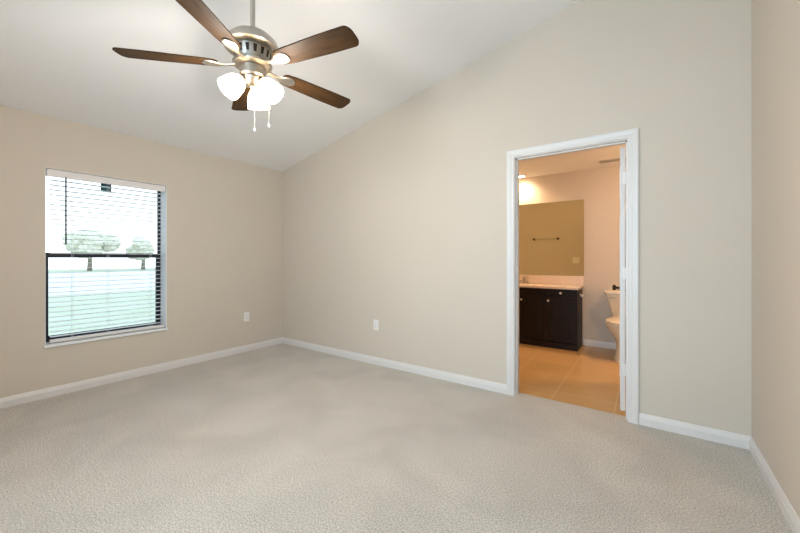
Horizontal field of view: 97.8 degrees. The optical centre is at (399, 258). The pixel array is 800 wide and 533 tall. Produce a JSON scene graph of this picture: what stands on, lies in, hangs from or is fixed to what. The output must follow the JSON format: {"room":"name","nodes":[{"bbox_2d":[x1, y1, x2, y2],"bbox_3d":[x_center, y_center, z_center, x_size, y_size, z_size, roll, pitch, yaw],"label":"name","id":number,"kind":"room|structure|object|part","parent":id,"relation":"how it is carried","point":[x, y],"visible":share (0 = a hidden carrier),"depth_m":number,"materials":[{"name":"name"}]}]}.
{"room":"empty bedroom","nodes":[
{"label":"empty bedroom","id":0,"kind":"room"},
{"bbox_2d":[0,105,281,397],"bbox_3d":[-3.018,0.063,3.258,0.200,2.590,4.350,0,0,35],"label":"wall","id":1,"kind":"structure","parent":0,"point":[224,216],"depth_m":3.70,"materials":[{"name":"paint"}]},
{"bbox_2d":[44,167,167,347],"bbox_3d":[-2.869,-0.006,3.448,0.213,1.562,0.952,0,0,35],"label":"window","id":2,"kind":"structure","parent":1,"relation":"in","point":[163,256],"depth_m":3.66,"materials":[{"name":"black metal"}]},
{"bbox_3d":[-2.946,-0.386,3.503,0.019,0.758,0.908,0,0,35],"label":"sash","id":3,"kind":"part","parent":2,"relation":"part of","materials":[{"name":"glass"}]},
{"bbox_3d":[-2.929,0.345,3.490,0.020,0.792,0.908,0,0,35],"label":"sash","id":4,"kind":"part","parent":2,"relation":"part of","materials":[{"name":"brown metal"}]},
{"bbox_2d":[46,169,164,342],"bbox_3d":[-2.830,-0.018,3.422,0.086,1.526,0.914,0,0,35],"label":"window blind","id":5,"kind":"object","parent":2,"relation":"attached to","point":[49,172],"visible":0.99,"depth_m":3.35,"materials":[{"name":"white plastic"}]},
{"bbox_3d":[-3.004,-0.003,3.199,0.055,1.468,0.002,0,0,35],"label":"ladder cord","id":6,"kind":"part","parent":5,"relation":"part of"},
{"bbox_3d":[-2.834,0.734,3.438,0.054,0.022,0.884,0,0,35],"label":"rail","id":7,"kind":"part","parent":5,"relation":"part of","materials":[{"name":"white plastic"}]},
{"bbox_2d":[101,183,110,192],"bbox_3d":[-2.947,-0.708,3.499,0.001,0.097,0.085,0,0,35],"label":"window sticker","id":8,"kind":"object","parent":2,"relation":"attached to","point":[102,184],"visible":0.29,"depth_m":3.50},
{"bbox_3d":[-2.850,0.764,3.435,0.168,0.022,0.952,0,0,35],"label":"sill","id":9,"kind":"part","parent":2,"relation":"part of","materials":[{"name":"white paint"}]},
{"bbox_2d":[0,337,281,408],"bbox_3d":[-2.930,1.168,3.196,0.014,0.084,4.350,0,0,35],"label":"baseboard","id":10,"kind":"structure","parent":1,"relation":"attached to","point":[31,396],"depth_m":3.44,"materials":[{"name":"white paint"}]},
{"bbox_2d":[244,312,248,321],"bbox_3d":[-1.988,0.760,4.526,0.010,0.118,0.074,0,0,35],"label":"electrical outlet","id":11,"kind":"object","parent":1,"relation":"attached to","point":[246,314],"visible":1,"depth_m":4.52,"materials":[{"name":"white plastic"}]},
{"bbox_2d":[0,0,578,171],"bbox_3d":[-1.040,-1.779,1.853,5.150,1.202,4.590,0,0,35],"label":"ceiling","id":12,"kind":"structure","parent":0,"point":[58,60],"depth_m":2.82,"materials":[{"name":"paint"}]},
{"bbox_2d":[112,0,358,131],"bbox_3d":[-0.788,-1.232,1.965,1.280,1.070,1.266,0,0,35],"label":"ceiling fan","id":13,"kind":"object","parent":12,"relation":"hanging from","point":[254,51],"visible":1,"depth_m":1.86,"materials":[{"name":"brown wood"}]},
{"bbox_3d":[-1.236,-1.072,1.866,0.493,0.029,0.128,0,0,-12],"label":"fan blade","id":14,"kind":"part","parent":13,"relation":"part of","materials":[{"name":"brown wood"}]},
{"bbox_3d":[-0.870,-1.072,1.532,0.128,0.029,0.493,0,0,6],"label":"fan blade","id":15,"kind":"part","parent":13,"relation":"part of","materials":[{"name":"brown wood"}]},
{"bbox_3d":[-0.891,-0.940,1.881,0.056,0.087,0.082,0,0,35],"label":"light bulb","id":16,"kind":"part","parent":13,"relation":"part of","materials":[{"name":"white glass"}]},
{"bbox_3d":[-0.903,-0.925,1.871,0.121,0.135,0.135,0,0,35],"label":"lamp shade","id":17,"kind":"part","parent":13,"relation":"part of","materials":[{"name":"white glass"}]},
{"bbox_3d":[-1.032,-1.072,2.317,0.128,0.029,0.493,0,0,-30],"label":"fan blade","id":18,"kind":"part","parent":13,"relation":"part of","materials":[{"name":"brown wood"}]},
{"bbox_2d":[234,40,270,59],"bbox_3d":[-0.823,-1.124,1.950,0.195,0.073,0.196,0,0,35],"label":"vent","id":19,"kind":"object","parent":13,"relation":"attached to","point":[256,49],"depth_m":1.87,"materials":[{"name":"silver metal"}]},
{"bbox_3d":[-0.805,-0.854,1.929,0.002,0.275,0.008,0,0,-40],"label":"pull chain","id":20,"kind":"part","parent":13,"relation":"part of","materials":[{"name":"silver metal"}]},
{"bbox_3d":[-0.833,-0.918,2.052,0.125,0.131,0.128,0,0,35],"label":"lamp shade","id":21,"kind":"part","parent":13,"relation":"part of","materials":[{"name":"white glass"}]},
{"bbox_3d":[-0.726,-0.940,1.931,0.080,0.087,0.056,0,0,35],"label":"light bulb","id":22,"kind":"part","parent":13,"relation":"part of","materials":[{"name":"white glass"}]},
{"bbox_3d":[-0.711,-0.925,1.928,0.134,0.135,0.124,0,0,35],"label":"lamp shade","id":23,"kind":"part","parent":13,"relation":"part of","materials":[{"name":"white glass"}]},
{"bbox_3d":[-0.539,-1.072,2.262,0.128,0.029,0.493,0,0,42],"label":"fan blade","id":24,"kind":"part","parent":13,"relation":"part of","materials":[{"name":"brown wood"}]},
{"bbox_3d":[-0.439,-1.072,1.776,0.493,0.029,0.128,0,0,24],"label":"fan blade","id":25,"kind":"part","parent":13,"relation":"part of","materials":[{"name":"brown wood"}]},
{"bbox_2d":[0,343,792,532],"bbox_3d":[0.283,1.283,2.379,6.200,0.150,6.740,0,0,35],"label":"floor","id":26,"kind":"structure","parent":0,"point":[279,438],"depth_m":2.11,"materials":[{"name":"carpet"}]},
{"bbox_2d":[519,287,581,350],"bbox_3d":[1.647,0.815,5.248,1.900,0.803,0.451,0,0,35],"label":"vanity cabinet","id":27,"kind":"object","parent":26,"relation":"on","point":[550,318],"visible":0.39,"depth_m":4.74,"materials":[{"name":"brown wood"}]},
{"bbox_3d":[1.577,0.821,5.071,0.321,0.605,0.018,0,0,35],"label":"door","id":28,"kind":"part","parent":27,"relation":"part of","materials":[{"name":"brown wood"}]},
{"bbox_3d":[1.710,0.466,4.976,0.648,0.085,0.018,0,0,35],"label":"drawer","id":29,"kind":"part","parent":27,"relation":"part of","materials":[{"name":"brown wood"}]},
{"bbox_3d":[1.844,0.821,4.881,0.321,0.605,0.018,0,0,35],"label":"door","id":30,"kind":"part","parent":27,"relation":"part of","materials":[{"name":"brown wood"}]},
{"bbox_3d":[1.542,1.175,5.116,1.882,0.083,0.047,0,0,35],"label":"panel","id":31,"kind":"part","parent":27,"relation":"part of","materials":[{"name":"brown wood"}]},
{"bbox_2d":[519,275,582,289],"bbox_3d":[1.655,0.384,5.257,1.922,0.262,0.455,0,0,35],"label":"countertop","id":32,"kind":"structure","parent":27,"relation":"on","point":[535,281],"depth_m":5.01,"materials":[{"name":"stone"}]},
{"bbox_2d":[519,277,528,283],"bbox_3d":[1.849,0.333,5.247,0.175,0.104,0.147,0,0,35],"label":"sink faucet","id":33,"kind":"object","parent":32,"relation":"on","point":[522,278],"visible":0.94,"depth_m":5.27,"materials":[{"name":"silver metal"}]},
{"bbox_3d":[2.145,0.466,4.667,0.399,0.085,0.018,0,0,35],"label":"drawer","id":34,"kind":"part","parent":27,"relation":"part of","materials":[{"name":"brown wood"}]},
{"bbox_3d":[2.145,0.821,4.667,0.399,0.605,0.018,0,0,35],"label":"door","id":35,"kind":"part","parent":27,"relation":"part of","materials":[{"name":"brown wood"}]},
{"bbox_2d":[605,290,625,363],"bbox_3d":[2.741,0.820,4.259,0.460,0.793,0.816,0,0,35],"label":"toilet","id":36,"kind":"object","parent":26,"relation":"on","point":[613,296],"visible":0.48,"depth_m":4.27,"materials":[{"name":"ceramic"}]},
{"bbox_3d":[2.679,0.750,4.170,0.376,0.024,0.590,0,0,35],"label":"seat lid","id":37,"kind":"part","parent":36,"relation":"part of","materials":[{"name":"plastic"}]},
{"bbox_3d":[2.915,0.443,4.503,0.460,0.039,0.216,0,0,35],"label":"tank lid","id":38,"kind":"part","parent":36,"relation":"part of","materials":[{"name":"ceramic"}]},
{"bbox_3d":[2.917,0.624,4.506,0.434,0.322,0.198,0,0,35],"label":"tank","id":39,"kind":"part","parent":36,"relation":"part of","materials":[{"name":"ceramic"}]},
{"bbox_2d":[282,0,751,435],"bbox_3d":[0.254,-0.461,3.675,5.150,3.639,0.120,0,0,35],"label":"wall","id":40,"kind":"structure","parent":0,"point":[399,222],"depth_m":2.94,"materials":[{"name":"paint"}]},
{"bbox_2d":[373,320,378,329],"bbox_3d":[-0.274,0.760,3.971,0.074,0.118,0.010,0,0,35],"label":"electrical outlet","id":41,"kind":"object","parent":40,"relation":"attached to","point":[375,322],"visible":1,"depth_m":3.97,"materials":[{"name":"white plastic"}]},
{"bbox_2d":[282,337,506,393],"bbox_3d":[-0.365,1.168,4.033,3.228,0.084,0.014,0,0,35],"label":"baseboard","id":42,"kind":"structure","parent":40,"relation":"attached to","point":[456,378],"depth_m":3.71,"materials":[{"name":"white paint"}]},
{"bbox_2d":[507,128,638,424],"bbox_3d":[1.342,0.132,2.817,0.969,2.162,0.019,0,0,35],"label":"trim","id":43,"kind":"structure","parent":40,"relation":"attached to","point":[632,135],"depth_m":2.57,"materials":[{"name":"white paint"}]},
{"bbox_2d":[612,147,625,410],"bbox_3d":[1.930,0.162,3.052,0.173,2.048,0.806,0,0,35],"label":"door","id":44,"kind":"structure","parent":40,"relation":"in","point":[622,287],"depth_m":2.71,"materials":[{"name":"white paint"}]},
{"bbox_3d":[2.083,0.283,3.356,0.070,0.064,0.064,0,0,35],"label":"knob","id":45,"kind":"part","parent":44,"relation":"part of","materials":[{"name":"brown metal"}]},
{"bbox_3d":[1.944,0.108,3.045,0.043,1.700,0.560,0,0,33],"label":"panel","id":46,"kind":"part","parent":44,"relation":"part of","materials":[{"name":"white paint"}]},
{"bbox_2d":[639,413,750,449],"bbox_3d":[1.977,1.168,2.369,0.588,0.084,0.014,0,0,35],"label":"baseboard","id":47,"kind":"structure","parent":40,"relation":"attached to","point":[697,431],"depth_m":2.35,"materials":[{"name":"white paint"}]},
{"bbox_2d":[519,165,625,344],"bbox_3d":[2.773,0.063,4.805,4.950,2.590,0.100,0,0,35],"label":"wall","id":48,"kind":"structure","parent":0,"point":[599,188],"depth_m":4.80,"materials":[{"name":"paint"}]},
{"bbox_2d":[519,199,583,275],"bbox_3d":[1.792,-0.285,5.436,1.918,1.073,0.005,0,0,35],"label":"wall mirror","id":49,"kind":"object","parent":48,"relation":"attached to","point":[551,234],"visible":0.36,"depth_m":5.13,"materials":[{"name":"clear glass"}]},
{"bbox_2d":[583,339,615,348],"bbox_3d":[3.662,1.176,4.104,2.690,0.084,0.014,0,0,35],"label":"baseboard","id":50,"kind":"structure","parent":48,"relation":"attached to","point":[610,345],"depth_m":4.76,"materials":[{"name":"white paint"}]},
{"bbox_2d":[519,144,625,178],"bbox_3d":[2.087,-1.272,3.839,4.950,0.080,2.270,0,0,35],"label":"ceiling","id":51,"kind":"structure","parent":0,"point":[583,160],"depth_m":4.49,"materials":[{"name":"paint"}]},
{"bbox_2d":[598,157,625,163],"bbox_3d":[2.668,-1.228,4.389,0.300,0.008,0.160,0,0,35],"label":"ceiling vent","id":52,"kind":"object","parent":51,"relation":"in","point":[613,159],"visible":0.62,"depth_m":4.39,"materials":[{"name":"paint"}]},
{"bbox_2d":[752,0,799,518],"bbox_3d":[1.010,-0.448,0.397,0.120,3.613,4.350,0,0,35],"label":"wall","id":53,"kind":"structure","parent":0,"point":[775,23],"depth_m":1.78,"materials":[{"name":"paint"}]},
{"bbox_2d":[749,436,799,532],"bbox_3d":[0.955,1.168,0.435,0.014,0.084,4.350,0,0,35],"label":"baseboard","id":54,"kind":"structure","parent":53,"relation":"attached to","point":[789,513],"depth_m":1.74,"materials":[{"name":"white paint"}]},
{"label":"outside","id":55,"kind":"structure","parent":0,"visible":0},
{"bbox_2d":[48,268,154,335],"bbox_3d":[-17.551,1.633,34.651,59.740,0.250,90.000,0,0,35],"label":"ground","id":56,"kind":"structure","parent":55,"point":[151,292],"depth_m":10.25,"materials":[{"name":"green plant"}]},
{"bbox_2d":[62,228,121,270],"bbox_3d":[-36.851,-1.018,41.566,4.476,5.126,5.045,0,0,8],"label":"tree","id":57,"kind":"object","parent":56,"relation":"on","point":[89,239],"visible":0.77,"depth_m":40.09,"materials":[{"name":"green plant"}]},
{"bbox_3d":[-36.851,-1.793,41.566,4.476,3.575,5.045,0,0,8],"label":"crown","id":58,"kind":"part","parent":57,"relation":"part of","materials":[{"name":"green plant"}]},
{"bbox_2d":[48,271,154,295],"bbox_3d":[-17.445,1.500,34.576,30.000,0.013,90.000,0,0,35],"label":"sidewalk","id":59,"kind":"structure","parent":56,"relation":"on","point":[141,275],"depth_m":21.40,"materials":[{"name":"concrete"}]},
{"bbox_2d":[126,238,153,269],"bbox_3d":[-33.952,-0.571,45.879,4.048,4.237,3.236,0,0,35],"label":"tree","id":60,"kind":"object","parent":56,"relation":"on","point":[146,247],"visible":0.65,"depth_m":44.62,"materials":[{"name":"green plant"}]}
]}

